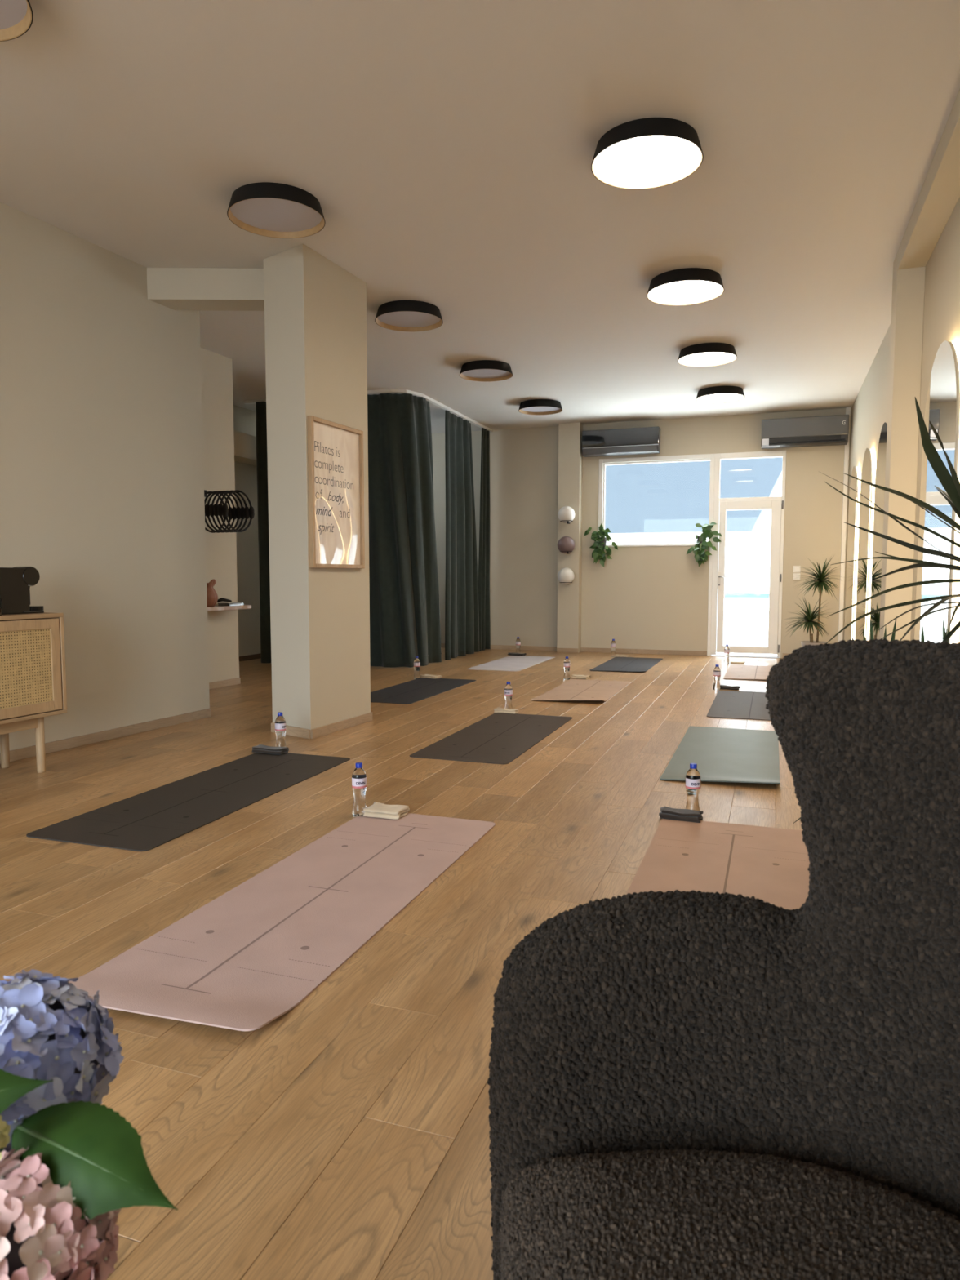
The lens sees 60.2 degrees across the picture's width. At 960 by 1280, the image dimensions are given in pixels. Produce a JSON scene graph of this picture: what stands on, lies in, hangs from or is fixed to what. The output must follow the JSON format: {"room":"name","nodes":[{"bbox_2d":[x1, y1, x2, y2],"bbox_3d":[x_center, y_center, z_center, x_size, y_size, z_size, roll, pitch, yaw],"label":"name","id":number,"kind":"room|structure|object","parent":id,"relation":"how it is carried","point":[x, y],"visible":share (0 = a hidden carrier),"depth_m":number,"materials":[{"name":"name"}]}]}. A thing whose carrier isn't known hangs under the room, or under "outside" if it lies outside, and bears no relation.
{"room":"exercise studio","nodes":[
{"label":"exercise studio","id":0,"kind":"room"},
{"bbox_2d":[0,202,209,752],"bbox_3d":[-3.995,-0.693,2.525,1.352,3.090,8.180,2,5,19],"label":"wall","id":1,"kind":"structure","parent":0,"point":[102,473],"depth_m":5.22,"materials":[{"name":"beige paint"}]},
{"bbox_2d":[0,708,211,764],"bbox_3d":[-3.572,0.823,2.556,0.014,0.062,7.917,2,5,23],"label":"baseboard","id":2,"kind":"structure","parent":1,"relation":"attached to","point":[65,744],"depth_m":5.30,"materials":[{"name":"brown wood"}]},
{"bbox_2d":[200,347,239,682],"bbox_3d":[-3.345,-1.071,7.388,1.414,3.090,1.800,2,5,23],"label":"wall","id":3,"kind":"structure","parent":0,"point":[216,370],"depth_m":7.73,"materials":[{"name":"beige paint"}]},
{"bbox_2d":[204,489,241,497],"bbox_3d":[-2.317,-1.326,7.441,0.420,0.060,0.060,2,5,23],"label":"peg","id":4,"kind":"object","parent":3,"relation":"attached to","point":[205,491],"visible":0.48,"depth_m":7.52,"materials":[{"name":"black metal"}]},
{"bbox_2d":[204,491,232,533],"bbox_3d":[-2.375,-1.157,7.484,0.044,0.373,0.394,2,5,23],"label":"ring","id":5,"kind":"object","parent":4,"relation":"hanging from","point":[229,513],"visible":0.69,"depth_m":7.54,"materials":[{"name":"black rubber"}]},
{"bbox_2d":[204,490,236,533],"bbox_3d":[-2.332,-1.155,7.463,0.044,0.373,0.394,2,5,23],"label":"ring","id":6,"kind":"object","parent":4,"relation":"hanging from","point":[206,506],"visible":0.9,"depth_m":7.39,"materials":[{"name":"black rubber"}]},
{"bbox_2d":[208,490,240,532],"bbox_3d":[-2.288,-1.154,7.444,0.044,0.373,0.394,2,5,23],"label":"ring","id":7,"kind":"object","parent":4,"relation":"hanging from","point":[211,505],"visible":0.92,"depth_m":7.38,"materials":[{"name":"black rubber"}]},
{"bbox_2d":[213,490,244,532],"bbox_3d":[-2.244,-1.153,7.425,0.044,0.373,0.394,2,5,23],"label":"ring","id":8,"kind":"object","parent":4,"relation":"hanging from","point":[215,505],"visible":0.93,"depth_m":7.38,"materials":[{"name":"black rubber"}]},
{"bbox_2d":[217,490,248,532],"bbox_3d":[-2.201,-1.151,7.403,0.044,0.373,0.394,2,5,23],"label":"ring","id":9,"kind":"object","parent":4,"relation":"hanging from","point":[220,510],"visible":0.93,"depth_m":7.35,"materials":[{"name":"black rubber"}]},
{"bbox_2d":[222,489,254,532],"bbox_3d":[-2.154,-1.150,7.391,0.044,0.373,0.394,2,5,23],"label":"ring","id":10,"kind":"object","parent":4,"relation":"hanging from","point":[225,509],"visible":1,"depth_m":7.36,"materials":[{"name":"black rubber"}]},
{"bbox_2d":[208,677,240,689],"bbox_3d":[-2.601,0.444,7.427,0.016,0.062,1.362,2,5,23],"label":"baseboard","id":11,"kind":"structure","parent":3,"relation":"attached to","point":[232,682],"depth_m":7.84,"materials":[{"name":"brown wood"}]},
{"bbox_2d":[207,604,251,611],"bbox_3d":[-2.448,-0.283,7.475,0.217,0.035,0.970,2,5,23],"label":"wall shelf","id":12,"kind":"object","parent":3,"relation":"attached to","point":[244,606],"visible":0.49,"depth_m":7.61,"materials":[{"name":"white wood"}]},
{"bbox_2d":[206,578,217,607],"bbox_3d":[-2.442,-0.420,7.423,0.173,0.254,0.173,2,5,19],"label":"vase","id":13,"kind":"object","parent":12,"relation":"on","point":[211,595],"visible":0.59,"depth_m":7.38,"materials":[{"name":"ceramic"}]},
{"bbox_2d":[233,430,256,466],"bbox_3d":[-2.978,-2.248,9.421,0.300,0.280,2.350,2,5,19],"label":"beam corridor","id":14,"kind":"structure","parent":0,"point":[245,445],"depth_m":9.68,"materials":[{"name":"beige paint"}]},
{"bbox_2d":[233,404,260,656],"bbox_3d":[-2.911,-1.314,10.508,0.250,3.090,4.400,2,5,19],"label":"wall","id":15,"kind":"structure","parent":0,"point":[244,420],"depth_m":10.25,"materials":[{"name":"beige paint"}]},
{"bbox_2d":[263,244,370,730],"bbox_3d":[-1.097,-0.939,5.685,0.384,3.090,0.856,2,5,23],"label":"column","id":16,"kind":"structure","parent":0,"point":[315,309],"depth_m":5.39,"materials":[{"name":"beige paint"}]},
{"bbox_2d":[271,722,311,738],"bbox_3d":[-1.250,0.598,5.453,0.399,0.062,0.014,4,6,39],"label":"baseboard","id":17,"kind":"structure","parent":16,"relation":"attached to","point":[300,732],"depth_m":5.40,"materials":[{"name":"brown wood"}]},
{"bbox_2d":[306,415,364,568],"bbox_3d":[-0.947,-0.955,5.506,0.033,0.950,0.622,2,5,23],"label":"framed poster","id":18,"kind":"object","parent":16,"relation":"attached to","point":[335,464],"visible":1,"depth_m":5.49,"materials":[{"name":"paper"}]},
{"bbox_2d":[311,711,372,738],"bbox_3d":[-0.936,0.581,5.674,0.015,0.062,0.751,2,5,23],"label":"baseboard","id":19,"kind":"structure","parent":16,"relation":"attached to","point":[319,731],"depth_m":5.63,"materials":[{"name":"brown wood"}]},
{"bbox_2d":[0,647,803,1279],"bbox_3d":[-1.131,0.766,4.984,7.390,0.200,14.500,2,5,19],"label":"floor","id":20,"kind":"structure","parent":0,"point":[344,1135],"depth_m":2.49,"materials":[{"name":"brown"}]},
{"bbox_2d":[0,612,66,773],"bbox_3d":[-2.672,0.316,3.995,0.400,0.850,1.250,2,5,23],"label":"sideboard","id":21,"kind":"object","parent":20,"relation":"on","point":[33,675],"visible":0.99,"depth_m":4.32,"materials":[{"name":"brown wood"}]},
{"bbox_2d":[0,566,44,614],"bbox_3d":[-2.471,-0.260,4.310,0.120,0.249,0.410,2,5,23],"label":"coffee machine","id":22,"kind":"object","parent":21,"relation":"on","point":[15,582],"visible":1,"depth_m":4.32,"materials":[{"name":"black plastic"}]},
{"bbox_2d":[26,752,350,851],"bbox_3d":[-1.291,0.735,4.048,0.605,0.005,1.700,1,5,18],"label":"yoga mat","id":23,"kind":"object","parent":20,"relation":"on","point":[147,820],"visible":0.98,"depth_m":3.79,"materials":[{"name":"black"}]},
{"bbox_2d":[251,744,288,755],"bbox_3d":[-1.242,0.649,4.902,0.217,0.033,0.094,2,5,21],"label":"hand towel","id":24,"kind":"object","parent":23,"relation":"on","point":[262,748],"visible":1,"depth_m":4.87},
{"bbox_2d":[275,711,286,746],"bbox_3d":[-1.196,0.550,4.963,0.065,0.233,0.065,4,6,41],"label":"water bottle","id":25,"kind":"object","parent":20,"relation":"on","point":[280,722],"visible":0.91,"depth_m":4.94,"materials":[{"name":"white"}]},
{"bbox_2d":[68,813,495,1031],"bbox_3d":[-0.501,0.821,2.785,0.605,0.030,1.760,2,5,19],"label":"yoga mat","id":26,"kind":"object","parent":20,"relation":"on","point":[242,960],"visible":0.94,"depth_m":2.46,"materials":[{"name":"pink"}]},
{"bbox_2d":[363,801,409,819],"bbox_3d":[-0.409,0.748,3.624,0.177,0.035,0.134,1,5,18],"label":"hand towel","id":27,"kind":"object","parent":26,"relation":"on","point":[378,810],"visible":1,"depth_m":3.59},
{"bbox_2d":[351,762,366,817],"bbox_3d":[-0.529,0.654,3.628,0.065,0.233,0.065,0,4,-1],"label":"water bottle","id":28,"kind":"object","parent":20,"relation":"on","point":[359,775],"visible":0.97,"depth_m":3.60,"materials":[{"name":"white"}]},
{"bbox_2d":[413,656,420,679],"bbox_3d":[-0.642,0.281,8.422,0.065,0.233,0.065,-1,5,-17],"label":"water bottle","id":29,"kind":"object","parent":20,"relation":"on","point":[416,662],"visible":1,"depth_m":8.40,"materials":[{"name":"white"}]},
{"bbox_2d":[370,677,475,704],"bbox_3d":[-0.589,0.456,7.639,0.605,0.005,1.650,2,5,19],"label":"yoga mat","id":30,"kind":"object","parent":20,"relation":"on","point":[411,691],"visible":0.87,"depth_m":7.57,"materials":[{"name":"rubber"}]},
{"bbox_2d":[409,712,572,764],"bbox_3d":[0.137,0.625,5.469,0.605,0.005,1.630,2,5,19],"label":"yoga mat","id":31,"kind":"object","parent":20,"relation":"on","point":[498,738],"visible":1,"depth_m":5.30,"materials":[{"name":"black"}]},
{"bbox_2d":[504,681,512,709],"bbox_3d":[0.220,0.438,6.404,0.065,0.233,0.065,4,6,42],"label":"water bottle","id":32,"kind":"object","parent":20,"relation":"on","point":[508,689],"visible":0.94,"depth_m":6.38,"materials":[{"name":"white"}]},
{"bbox_2d":[466,655,555,671],"bbox_3d":[0.410,0.274,9.973,0.605,0.005,1.680,2,5,19],"label":"yoga mat","id":33,"kind":"object","parent":20,"relation":"on","point":[511,663],"visible":1,"depth_m":9.89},
{"bbox_2d":[563,656,569,679],"bbox_3d":[0.880,0.284,8.381,0.065,0.233,0.065,2,5,23],"label":"water bottle","id":34,"kind":"object","parent":20,"relation":"on","point":[566,662],"visible":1,"depth_m":8.36,"materials":[{"name":"white"}]},
{"bbox_2d":[531,679,631,701],"bbox_3d":[0.962,0.445,7.567,0.605,0.038,1.520,2,5,19],"label":"yoga mat","id":35,"kind":"object","parent":20,"relation":"on","point":[572,689],"visible":1,"depth_m":7.51,"materials":[{"name":"brown"}]},
{"bbox_2d":[589,657,662,671],"bbox_3d":[1.764,0.280,9.812,0.605,0.018,1.640,2,5,19],"label":"yoga mat","id":36,"kind":"object","parent":20,"relation":"on","point":[615,664],"visible":1,"depth_m":9.71,"materials":[{"name":"rubber"}]},
{"bbox_2d":[658,805,702,822],"bbox_3d":[0.870,0.754,3.580,0.177,0.039,0.095,2,5,23],"label":"hand towel","id":37,"kind":"object","parent":20,"relation":"on","point":[683,815],"visible":1,"depth_m":3.56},
{"bbox_2d":[685,763,700,810],"bbox_3d":[0.930,0.655,3.615,0.065,0.233,0.065,1,4,8],"label":"water bottle","id":38,"kind":"object","parent":20,"relation":"on","point":[693,775],"visible":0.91,"depth_m":3.59,"materials":[{"name":"white"}]},
{"bbox_2d":[713,664,720,689],"bbox_3d":[2.184,0.343,7.625,0.065,0.233,0.065,-4,6,-39],"label":"water bottle","id":39,"kind":"object","parent":20,"relation":"on","point":[717,672],"visible":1,"depth_m":7.60,"materials":[{"name":"white"}]},
{"bbox_2d":[626,818,809,909],"bbox_3d":[0.790,0.841,2.689,0.605,0.005,1.710,2,5,20],"label":"yoga mat","id":40,"kind":"object","parent":20,"relation":"on","point":[769,864],"visible":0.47,"depth_m":3.02,"materials":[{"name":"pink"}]},
{"bbox_2d":[660,725,780,783],"bbox_3d":[1.466,0.652,4.909,0.580,0.036,1.600,2,5,19],"label":"yoga mat","id":41,"kind":"object","parent":20,"relation":"on","point":[720,754],"visible":0.94,"depth_m":4.81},
{"bbox_2d":[487,638,959,1279],"bbox_3d":[0.338,0.514,0.551,0.909,0.989,1.065,2,5,19],"label":"armchair","id":42,"kind":"object","parent":20,"relation":"on","point":[692,1085],"visible":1,"depth_m":0.89,"materials":[{"name":"black fabric"}]},
{"bbox_2d":[509,1157,959,1279],"bbox_3d":[0.314,0.708,0.587,0.576,0.337,0.719,0,4,0],"label":"seat cushion","id":43,"kind":"object","parent":42,"relation":"on","point":[571,1218],"depth_m":0.77,"materials":[{"name":"black fabric"}]},
{"bbox_2d":[706,690,771,720],"bbox_3d":[2.220,0.524,6.765,0.605,0.005,1.500,2,5,19],"label":"yoga mat","id":44,"kind":"object","parent":20,"relation":"on","point":[726,704],"visible":0.7,"depth_m":6.67,"materials":[{"name":"black"}]},
{"bbox_2d":[723,664,772,679],"bbox_3d":[3.000,0.344,8.991,0.605,0.019,1.486,2,5,19],"label":"yoga mat","id":45,"kind":"object","parent":20,"relation":"on","point":[734,671],"visible":0.63,"depth_m":8.97,"materials":[{"name":"brown"}]},
{"bbox_2d":[785,557,842,647],"bbox_3d":[3.973,-0.365,9.852,0.693,1.299,0.615,1,5,16],"label":"dracaena","id":46,"kind":"object","parent":20,"relation":"on","point":[811,615],"visible":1,"depth_m":9.80,"materials":[{"name":"green"}]},
{"bbox_2d":[800,640,826,647],"bbox_3d":[3.992,0.153,9.894,0.300,0.260,0.300,2,5,19],"label":"pot","id":47,"kind":"object","parent":20,"relation":"on","point":[804,642],"depth_m":9.84,"materials":[{"name":"grey"}]},
{"bbox_2d":[851,615,897,640],"bbox_3d":[2.337,0.265,4.847,0.230,0.820,0.219,-3,5,-30],"label":"snake plant","id":48,"kind":"object","parent":20,"relation":"on","point":[893,635],"visible":0.09,"depth_m":4.86,"materials":[{"name":"green plant"}]},
{"bbox_2d":[792,396,959,823],"bbox_3d":[1.068,0.163,2.063,0.686,1.455,0.495,0,4,2],"label":"dracaena","id":49,"kind":"object","parent":20,"relation":"on","point":[951,483],"visible":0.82,"depth_m":1.96,"materials":[{"name":"green"}]},
{"bbox_3d":[-0.484,0.852,0.664,0.300,0.301,0.300,2,5,19],"label":"side table","id":50,"kind":"object","parent":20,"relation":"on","visible":0},
{"bbox_3d":[-0.484,0.627,0.646,0.104,0.150,0.104,2,5,19],"label":"flower vase","id":51,"kind":"object","parent":50,"relation":"on","visible":0},
{"bbox_2d":[0,1115,10,1159],"bbox_3d":[-0.411,0.499,0.614,0.118,0.293,0.042,-1,5,-11],"label":"hydrangea","id":52,"kind":"object","parent":51,"relation":"in","point":[5,1128],"visible":1,"depth_m":0.62,"materials":[{"name":"yellow"}]},
{"bbox_2d":[0,1146,120,1279],"bbox_3d":[-0.363,0.516,0.614,0.193,0.260,0.136,-2,5,-24],"label":"hydrangea","id":53,"kind":"object","parent":51,"relation":"in","point":[43,1235],"visible":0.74,"depth_m":0.59,"materials":[{"name":"pink"}]},
{"bbox_2d":[0,968,177,1219],"bbox_3d":[-0.389,0.473,0.673,0.207,0.356,0.277,-3,5,-35],"label":"hydrangea","id":54,"kind":"object","parent":51,"relation":"in","point":[60,1055],"visible":0.99,"depth_m":0.66,"materials":[{"name":"blue"}]},
{"bbox_2d":[0,0,959,433],"bbox_3d":[-1.131,-2.514,4.728,7.390,0.200,14.500,2,5,19],"label":"ceiling","id":55,"kind":"structure","parent":0,"point":[446,149],"depth_m":4.09,"materials":[{"name":"white paint"}]},
{"bbox_2d":[0,0,33,41],"bbox_3d":[-1.797,-2.218,2.775,0.524,0.088,0.524,2,5,19],"label":"ceiling lamp","id":56,"kind":"object","parent":55,"relation":"attached to","point":[16,16],"visible":1,"depth_m":2.94,"materials":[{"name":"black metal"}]},
{"bbox_2d":[0,0,26,29],"bbox_3d":[-1.797,-2.205,2.776,0.496,0.005,0.496,2,5,19],"label":"diffuser","id":57,"kind":"object","parent":56,"relation":"attached to","point":[13,13],"depth_m":2.93,"materials":[{"name":"grey"}]},
{"bbox_2d":[146,267,264,311],"bbox_3d":[-1.649,-2.381,5.630,1.174,0.205,0.235,0,4,-1],"label":"beam","id":58,"kind":"structure","parent":55,"relation":"attached to","point":[205,289],"depth_m":5.51,"materials":[{"name":"beige paint"}]},
{"bbox_2d":[226,182,325,238],"bbox_3d":[-1.116,-2.356,4.544,0.524,0.088,0.524,2,5,19],"label":"ceiling lamp","id":59,"kind":"object","parent":55,"relation":"attached to","point":[267,209],"visible":1,"depth_m":4.51,"materials":[{"name":"black metal"}]},
{"bbox_2d":[230,198,322,231],"bbox_3d":[-1.116,-2.343,4.545,0.496,0.005,0.496,2,5,19],"label":"diffuser","id":60,"kind":"object","parent":59,"relation":"attached to","point":[254,215],"depth_m":4.56,"materials":[{"name":"grey"}]},
{"bbox_2d":[244,388,492,432],"bbox_3d":[-1.294,-2.859,10.649,2.125,0.032,2.810,2,5,19],"label":"rail","id":61,"kind":"object","parent":55,"relation":"attached to","point":[430,400],"visible":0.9,"depth_m":9.63,"materials":[{"name":"white"}]},
{"bbox_2d":[255,393,441,667],"bbox_3d":[-1.524,-1.230,9.571,2.169,3.044,0.792,0,4,-5],"label":"curtain","id":62,"kind":"object","parent":61,"relation":"hanging from","point":[405,625],"visible":0.49,"depth_m":9.37,"materials":[{"name":"fabric"}]},
{"bbox_2d":[444,409,479,660],"bbox_3d":[-0.241,-1.315,10.659,0.132,3.044,1.214,2,5,19],"label":"curtain","id":63,"kind":"object","parent":61,"relation":"hanging from","point":[461,594],"visible":1,"depth_m":10.61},
{"bbox_2d":[477,427,490,651],"bbox_3d":[0.052,-1.379,11.493,0.103,3.043,0.461,2,5,19],"label":"curtain","id":64,"kind":"object","parent":61,"relation":"hanging from","point":[483,581],"visible":0.99,"depth_m":11.46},
{"bbox_2d":[374,300,443,331],"bbox_3d":[-0.547,-2.499,6.384,0.524,0.088,0.524,2,5,19],"label":"ceiling lamp","id":65,"kind":"object","parent":55,"relation":"attached to","point":[397,315],"visible":1,"depth_m":6.34,"materials":[{"name":"black metal"}]},
{"bbox_2d":[377,311,440,327],"bbox_3d":[-0.547,-2.486,6.385,0.496,0.005,0.496,2,5,19],"label":"diffuser","id":66,"kind":"object","parent":65,"relation":"attached to","point":[385,318],"depth_m":6.41,"materials":[{"name":"grey"}]},
{"bbox_2d":[459,360,512,382],"bbox_3d":[0.060,-2.632,8.095,0.524,0.088,0.524,2,5,19],"label":"ceiling lamp","id":67,"kind":"object","parent":55,"relation":"attached to","point":[484,371],"visible":1,"depth_m":8.04,"materials":[{"name":"black metal"}]},
{"bbox_2d":[462,368,510,377],"bbox_3d":[0.060,-2.619,8.096,0.496,0.005,0.496,2,5,19],"label":"diffuser","id":68,"kind":"object","parent":67,"relation":"attached to","point":[466,373],"depth_m":8.14,"materials":[{"name":"grey"}]},
{"bbox_2d":[518,399,562,414],"bbox_3d":[0.719,-2.767,9.829,0.524,0.088,0.524,2,5,19],"label":"ceiling lamp","id":69,"kind":"object","parent":55,"relation":"attached to","point":[534,406],"visible":1,"depth_m":9.75,"materials":[{"name":"black metal"}]},
{"bbox_2d":[520,406,559,412],"bbox_3d":[0.719,-2.755,9.830,0.496,0.005,0.496,2,5,19],"label":"diffuser","id":70,"kind":"object","parent":69,"relation":"attached to","point":[523,409],"depth_m":9.90,"materials":[{"name":"grey"}]},
{"bbox_2d":[591,117,703,189],"bbox_3d":[0.792,-2.308,3.933,0.524,0.088,0.524,2,5,19],"label":"ceiling lamp","id":71,"kind":"object","parent":55,"relation":"attached to","point":[648,153],"visible":1,"depth_m":3.90,"materials":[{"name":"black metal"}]},
{"bbox_2d":[594,135,699,182],"bbox_3d":[0.792,-2.296,3.934,0.496,0.005,0.496,2,5,19],"label":"diffuser","id":72,"kind":"object","parent":71,"relation":"attached to","point":[649,158],"depth_m":3.95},
{"bbox_2d":[646,267,724,305],"bbox_3d":[1.423,-2.449,5.741,0.524,0.088,0.524,2,5,19],"label":"ceiling lamp","id":73,"kind":"object","parent":55,"relation":"attached to","point":[689,286],"visible":1,"depth_m":5.70,"materials":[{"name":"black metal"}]},
{"bbox_2d":[648,280,721,300],"bbox_3d":[1.423,-2.436,5.742,0.496,0.005,0.496,2,5,19],"label":"diffuser","id":74,"kind":"object","parent":73,"relation":"attached to","point":[694,290],"depth_m":5.76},
{"bbox_2d":[677,342,737,367],"bbox_3d":[2.060,-2.586,7.505,0.524,0.088,0.524,2,5,19],"label":"ceiling lamp","id":75,"kind":"object","parent":55,"relation":"attached to","point":[704,354],"visible":1,"depth_m":7.45,"materials":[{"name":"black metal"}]},
{"bbox_2d":[680,351,734,363],"bbox_3d":[2.060,-2.574,7.506,0.496,0.005,0.496,2,5,19],"label":"diffuser","id":76,"kind":"object","parent":75,"relation":"attached to","point":[685,357],"depth_m":7.53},
{"bbox_2d":[695,386,744,403],"bbox_3d":[2.657,-2.715,9.156,0.524,0.088,0.524,2,5,19],"label":"ceiling lamp","id":77,"kind":"object","parent":55,"relation":"attached to","point":[715,394],"visible":1,"depth_m":9.09,"materials":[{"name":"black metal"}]},
{"bbox_2d":[697,393,742,400],"bbox_3d":[2.657,-2.702,9.157,0.496,0.005,0.496,2,5,19],"label":"diffuser","id":78,"kind":"object","parent":77,"relation":"attached to","point":[701,397],"depth_m":9.22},
{"bbox_2d":[897,88,959,269],"bbox_3d":[1.240,-2.066,1.064,0.158,0.125,8.730,2,5,19],"label":"beam","id":79,"kind":"structure","parent":55,"relation":"attached to","point":[940,193],"depth_m":4.26,"materials":[{"name":"beige paint"}]},
{"bbox_2d":[556,422,582,653],"bbox_3d":[1.225,-1.375,11.285,0.299,3.090,0.170,2,5,19],"label":"column","id":80,"kind":"structure","parent":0,"point":[570,434],"depth_m":11.20,"materials":[{"name":"beige paint"}]},
{"bbox_3d":[1.162,-1.590,11.088,0.171,0.065,0.210,2,5,19],"label":"holder","id":81,"kind":"object","parent":80,"relation":"attached to","visible":0},
{"bbox_2d":[558,506,574,523],"bbox_3d":[1.156,-1.675,11.062,0.226,0.226,0.226,2,5,19],"label":"exercise ball","id":82,"kind":"object","parent":81,"relation":"on","point":[566,513],"visible":0.95,"depth_m":10.98,"materials":[{"name":"white"}]},
{"bbox_3d":[1.162,-1.187,11.119,0.171,0.065,0.210,2,5,19],"label":"holder","id":83,"kind":"object","parent":80,"relation":"attached to","visible":0},
{"bbox_2d":[557,536,574,554],"bbox_3d":[1.156,-1.273,11.094,0.236,0.236,0.236,2,5,19],"label":"exercise ball","id":84,"kind":"object","parent":83,"relation":"on","point":[565,543],"visible":0.97,"depth_m":11.01,"materials":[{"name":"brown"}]},
{"bbox_2d":[431,408,851,657],"bbox_3d":[1.168,-1.396,11.554,7.240,3.090,0.300,2,5,19],"label":"wall","id":85,"kind":"structure","parent":0,"point":[651,597],"depth_m":11.15,"materials":[{"name":"beige paint"}]},
{"bbox_2d":[440,643,556,651],"bbox_3d":[-0.452,0.082,12.077,3.315,0.062,0.014,2,5,19],"label":"baseboard","id":86,"kind":"structure","parent":85,"relation":"attached to","point":[442,645],"depth_m":11.69,"materials":[{"name":"brown wood"}]},
{"bbox_2d":[582,426,660,457],"bbox_3d":[1.864,-2.617,10.944,1.009,0.330,0.202,2,5,19],"label":"air conditioner","id":87,"kind":"object","parent":85,"relation":"attached to","point":[646,440],"visible":1,"depth_m":10.85,"materials":[{"name":"grey"}]},
{"bbox_2d":[580,647,706,655],"bbox_3d":[2.187,0.155,11.145,1.686,0.062,0.014,2,5,19],"label":"baseboard","id":88,"kind":"structure","parent":85,"relation":"attached to","point":[582,649],"depth_m":11.12,"materials":[{"name":"brown wood"}]},
{"bbox_2d":[598,453,715,546],"bbox_3d":[2.370,-1.828,11.108,1.505,1.208,0.352,2,5,19],"label":"window","id":89,"kind":"structure","parent":85,"relation":"in","point":[703,457],"depth_m":10.95,"materials":[{"name":"white plastic"}]},
{"bbox_2d":[584,524,617,567],"bbox_3d":[1.629,-1.272,11.126,0.444,0.589,0.233,0,4,2],"label":"plant","id":90,"kind":"object","parent":89,"relation":"hanging from","point":[605,537],"visible":1,"depth_m":11.10,"materials":[{"name":"green plant"}]},
{"bbox_2d":[686,521,722,566],"bbox_3d":[2.887,-1.231,10.671,0.448,0.571,0.205,2,5,19],"label":"plant","id":91,"kind":"object","parent":89,"relation":"hanging from","point":[700,555],"visible":1,"depth_m":10.65,"materials":[{"name":"green plant"}]},
{"bbox_2d":[706,450,786,657],"bbox_3d":[3.411,-1.085,10.621,0.907,2.615,0.201,2,5,19],"label":"door","id":92,"kind":"structure","parent":85,"relation":"in","point":[717,576],"depth_m":10.60,"materials":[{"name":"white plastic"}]},
{"bbox_2d":[761,414,848,448],"bbox_3d":[3.989,-2.560,10.184,0.994,0.345,0.220,2,5,19],"label":"air conditioner","id":93,"kind":"object","parent":85,"relation":"attached to","point":[824,430],"visible":1,"depth_m":10.10,"materials":[{"name":"grey"}]},
{"bbox_2d":[837,407,850,642],"bbox_3d":[4.485,-1.290,10.200,0.050,3.090,0.045,2,5,19],"label":"trim","id":94,"kind":"structure","parent":85,"relation":"attached to","point":[847,409],"depth_m":10.18,"materials":[{"name":"white plastic"}]},
{"bbox_2d":[843,196,959,643],"bbox_3d":[2.281,-0.781,3.651,0.150,3.090,14.500,2,5,19],"label":"wall","id":95,"kind":"structure","parent":0,"point":[941,316],"depth_m":5.08,"materials":[{"name":"beige paint"}]},
{"bbox_2d":[844,466,861,641],"bbox_3d":[4.097,-0.903,9.094,0.050,1.990,0.920,2,5,19],"label":"arched mirror","id":96,"kind":"object","parent":95,"relation":"attached to","point":[854,507],"visible":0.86,"depth_m":8.86,"materials":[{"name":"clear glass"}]},
{"bbox_2d":[854,448,875,640],"bbox_3d":[3.650,-0.805,7.834,0.050,1.990,0.920,2,5,19],"label":"arched mirror","id":97,"kind":"object","parent":95,"relation":"attached to","point":[864,571],"visible":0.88,"depth_m":7.61,"materials":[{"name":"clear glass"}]},
{"bbox_2d":[869,422,887,639],"bbox_3d":[3.213,-0.715,6.603,0.050,2.000,0.950,2,5,19],"label":"arched mirror","id":98,"kind":"object","parent":95,"relation":"attached to","point":[879,495],"visible":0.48,"depth_m":6.68,"materials":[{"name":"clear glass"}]},
{"bbox_2d":[914,340,959,643],"bbox_3d":[2.418,-0.540,4.366,0.050,2.000,0.950,2,5,19],"label":"arched mirror","id":99,"kind":"object","parent":95,"relation":"attached to","point":[942,409],"visible":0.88,"depth_m":4.21,"materials":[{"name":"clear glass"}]},
{"bbox_2d":[879,251,925,641],"bbox_3d":[2.735,-0.916,5.390,0.158,3.090,0.230,2,5,19],"label":"column","id":100,"kind":"structure","parent":0,"point":[908,284],"depth_m":5.26,"materials":[{"name":"beige paint"}]},
{"bbox_3d":[1.162,-0.776,11.151,0.171,0.060,0.210,2,5,19],"label":"holder","id":101,"kind":"object","parent":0,"visible":0},
{"bbox_2d":[557,567,574,584],"bbox_3d":[1.156,-0.859,11.126,0.226,0.226,0.226,2,5,19],"label":"exercise ball","id":102,"kind":"object","parent":101,"relation":"on","point":[565,575],"visible":0.98,"depth_m":11.05,"materials":[{"name":"white"}]},
{"label":"outside","id":103,"kind":"structure","parent":0,"visible":0},
{"bbox_2d":[716,633,777,655],"bbox_3d":[4.147,0.070,14.759,26.000,0.270,7.500,2,5,19],"label":"ground","id":104,"kind":"structure","parent":103,"point":[731,639],"depth_m":13.83,"materials":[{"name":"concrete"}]},
{"bbox_2d":[604,457,782,593],"bbox_3d":[1.864,-3.494,16.729,10.200,6.530,0.800,2,5,19],"label":"neighbouring house","id":105,"kind":"structure","parent":104,"relation":"on","point":[655,503],"depth_m":15.66,"materials":[{"name":"grey"}]},
{"bbox_2d":[723,593,768,634],"bbox_3d":[4.439,-0.502,15.542,26.000,0.750,0.150,2,5,19],"label":"wall","id":106,"kind":"structure","parent":104,"relation":"on","point":[744,613],"depth_m":15.31,"materials":[{"name":"white"}]},
{"bbox_2d":[750,475,782,593],"bbox_3d":[4.981,-4.001,16.806,26.000,7.530,0.300,2,5,19],"label":"wall","id":107,"kind":"structure","parent":104,"relation":"on","point":[761,535],"depth_m":16.59,"materials":[{"name":"white"}]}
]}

